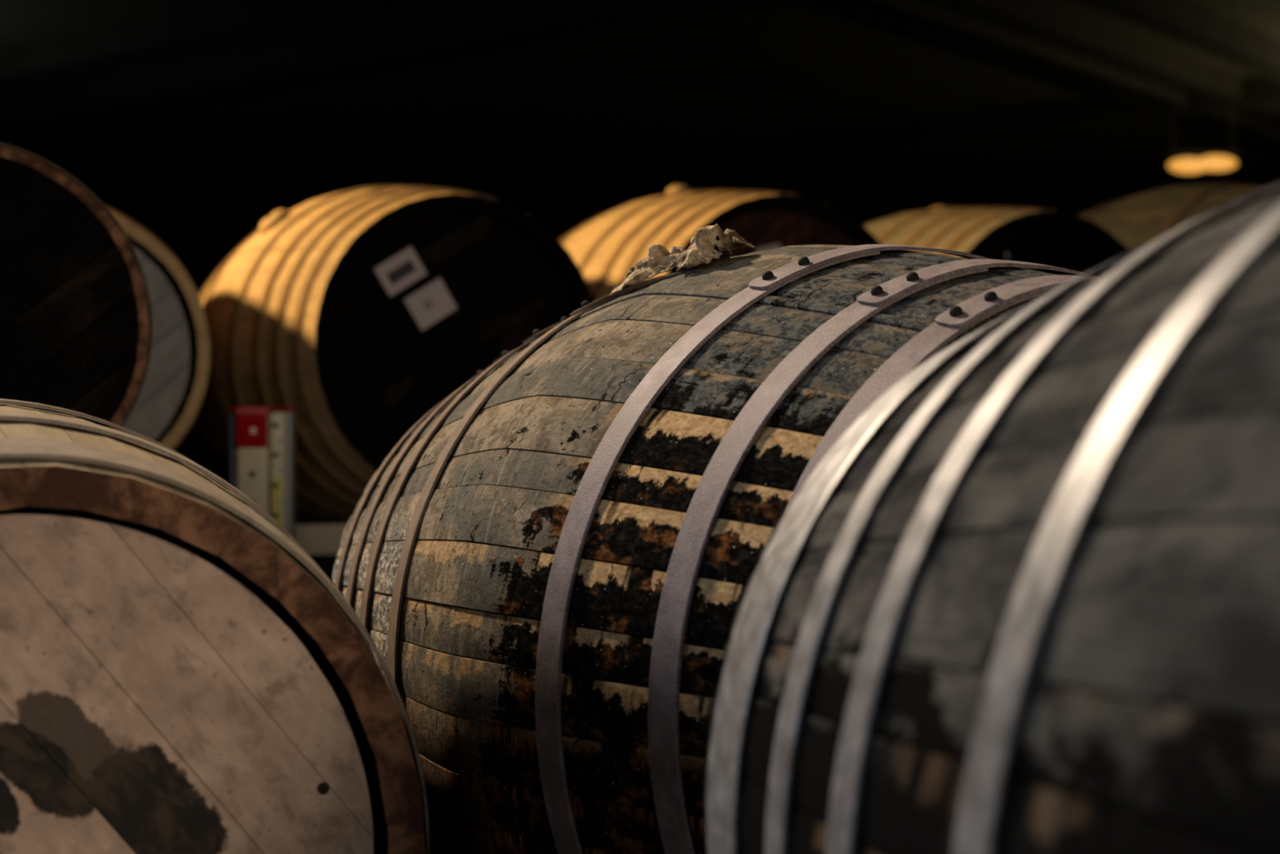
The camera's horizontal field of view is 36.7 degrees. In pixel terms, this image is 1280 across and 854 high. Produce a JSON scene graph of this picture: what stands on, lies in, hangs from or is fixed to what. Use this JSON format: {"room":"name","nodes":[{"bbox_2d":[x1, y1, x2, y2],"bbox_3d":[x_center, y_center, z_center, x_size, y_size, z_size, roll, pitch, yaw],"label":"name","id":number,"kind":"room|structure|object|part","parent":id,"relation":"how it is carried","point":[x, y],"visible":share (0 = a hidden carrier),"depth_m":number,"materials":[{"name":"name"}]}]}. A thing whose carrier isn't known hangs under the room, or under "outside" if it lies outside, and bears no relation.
{"room":"barrel cellar","nodes":[
{"label":"barrel cellar","id":0,"kind":"room"},
{"bbox_2d":[201,471,340,583],"bbox_3d":[5.000,0.883,17.994,42.000,0.100,52.000,0,0,0],"label":"floor","id":1,"kind":"structure","parent":0,"point":[326,562],"depth_m":16.91,"materials":[{"name":"black"}]},
{"bbox_2d":[226,407,297,538],"bbox_3d":[-0.731,0.345,3.730,0.124,0.765,0.084,0,0,0],"label":"post","id":2,"kind":"object","parent":1,"relation":"on","point":[263,441],"visible":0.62,"depth_m":3.71,"materials":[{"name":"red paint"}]},
{"bbox_3d":[-0.742,0.008,3.697,0.058,0.063,0.006,0,0,0],"label":"red panel","id":3,"kind":"part","parent":2,"relation":"part of","materials":[{"name":"paint"}]},
{"bbox_3d":[-0.731,-0.035,3.742,0.124,0.005,0.064,0,0,0],"label":"cap plate","id":4,"kind":"part","parent":2,"relation":"part of","materials":[{"name":"red paint"}]},
{"bbox_2d":[295,521,346,524],"bbox_3d":[-0.009,0.483,4.946,3.900,0.508,0.052,0,0,-26],"label":"rail","id":5,"kind":"object","parent":1,"relation":"on","point":[301,522],"visible":0.02,"depth_m":4.58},
{"bbox_2d":[106,206,209,449],"bbox_3d":[-1.357,-0.145,4.144,0.746,0.746,1.051,0,0,-31],"label":"barrel","id":6,"kind":"object","parent":5,"relation":"on","point":[171,397],"visible":0.19,"depth_m":3.84,"materials":[{"name":"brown wood"}]},
{"bbox_2d":[1075,182,1265,250],"bbox_3d":[1.556,-0.234,5.428,0.892,0.892,1.257,0,-1,-34],"label":"barrel","id":7,"kind":"object","parent":5,"relation":"on","point":[1140,220],"visible":0.09,"depth_m":5.20,"materials":[{"name":"brown wood"}]},
{"bbox_2d":[295,522,346,555],"bbox_3d":[0.264,0.468,4.412,3.900,0.530,0.062,0,0,-26],"label":"rail","id":8,"kind":"object","parent":1,"relation":"on","point":[317,539],"visible":0.02,"depth_m":3.94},
{"bbox_2d":[194,185,595,522],"bbox_3d":[-0.594,-0.156,4.339,0.750,0.750,1.058,0,0,-27],"label":"barrel","id":9,"kind":"object","parent":8,"relation":"on","point":[359,311],"visible":0.59,"depth_m":3.89,"materials":[{"name":"brown wood"}]},
{"bbox_2d":[559,184,880,307],"bbox_3d":[0.105,-0.187,4.667,0.770,0.793,1.084,0,0,-24],"label":"barrel","id":10,"kind":"object","parent":8,"relation":"on","point":[604,249],"visible":0.27,"depth_m":4.24,"materials":[{"name":"brown wood"}]},
{"bbox_2d":[862,205,1129,276],"bbox_3d":[0.772,-0.190,5.099,0.774,0.788,1.090,0,0,-23],"label":"barrel","id":11,"kind":"object","parent":8,"relation":"on","point":[1046,237],"visible":0.12,"depth_m":4.65,"materials":[{"name":"beige wood"}]},
{"bbox_3d":[0.613,0.638,0.501,0.700,0.120,0.070,0,0,-25],"label":"rail","id":12,"kind":"object","parent":1,"relation":"on","visible":0},
{"bbox_2d":[702,182,1279,853],"bbox_3d":[0.513,0.212,0.722,0.762,0.771,1.083,0,0,-25],"label":"barrel","id":13,"kind":"object","parent":12,"relation":"on","point":[1027,601],"visible":1,"depth_m":0.75,"materials":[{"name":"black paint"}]},
{"bbox_3d":[-0.498,0.658,1.377,0.650,0.100,0.070,0,0,-26],"label":"rail","id":14,"kind":"object","parent":1,"relation":"on","visible":0},
{"bbox_2d":[0,398,430,853],"bbox_3d":[-0.557,0.293,1.561,0.628,0.637,0.817,0,-1,-26],"label":"barrel","id":15,"kind":"object","parent":14,"relation":"on","point":[180,674],"visible":1,"depth_m":1.26,"materials":[{"name":"brown wood"}]},
{"bbox_3d":[0.332,0.636,1.607,0.700,0.120,0.070,0,0,-30],"label":"rail","id":16,"kind":"object","parent":1,"relation":"on","visible":0},
{"bbox_2d":[331,244,1097,853],"bbox_3d":[0.168,0.213,1.792,0.760,0.765,1.074,0,-1,-30],"label":"barrel","id":17,"kind":"object","parent":16,"relation":"on","point":[549,571],"visible":0.47,"depth_m":1.50,"materials":[{"name":"brown wood"}]},
{"bbox_2d":[608,223,755,296],"bbox_3d":[0.033,-0.150,1.756,0.075,0.059,0.147,0,-1,-39],"label":"cloth","id":18,"kind":"object","parent":17,"relation":"on","point":[708,241],"visible":1,"depth_m":1.72,"materials":[{"name":"beige fabric"}]},
{"bbox_2d":[135,222,871,471],"bbox_3d":[5.000,-1.824,44.115,42.000,5.700,0.200,0,0,0],"label":"wall","id":19,"kind":"structure","parent":0,"point":[201,248],"depth_m":44.03,"materials":[{"name":"black"}]},
{"bbox_2d":[0,0,1279,222],"bbox_3d":[3.885,-4.742,18.036,44.231,0.450,52.000,0,0,0],"label":"ceiling","id":20,"kind":"structure","parent":0,"point":[164,110],"depth_m":27.52,"materials":[{"name":"black"}]},
{"bbox_2d":[1162,0,1242,173],"bbox_3d":[3.790,-3.305,13.025,0.520,3.198,0.100,0,0,0],"label":"pendant lamp","id":21,"kind":"object","parent":20,"relation":"hanging from","point":[1214,161],"visible":1,"depth_m":12.98,"materials":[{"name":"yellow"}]},
{"bbox_3d":[3.695,-1.760,13.013,0.280,0.110,0.100,0,0,0],"label":"bulb","id":22,"kind":"part","parent":21,"relation":"part of","materials":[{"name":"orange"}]},
{"bbox_3d":[3.885,-1.776,13.014,0.280,0.110,0.100,0,0,0],"label":"bulb","id":23,"kind":"part","parent":21,"relation":"part of","materials":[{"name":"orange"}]},
{"bbox_3d":[-1.175,0.433,3.076,0.640,0.580,0.060,0,0,-25],"label":"rail","id":24,"kind":"object","parent":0,"visible":0},
{"bbox_2d":[0,142,152,513],"bbox_3d":[-1.064,-0.128,2.890,0.544,0.544,0.922,0,0,-25],"label":"barrel","id":25,"kind":"object","parent":24,"relation":"on","point":[75,317],"visible":0.68,"depth_m":2.53,"materials":[{"name":"black paint"}]}
]}

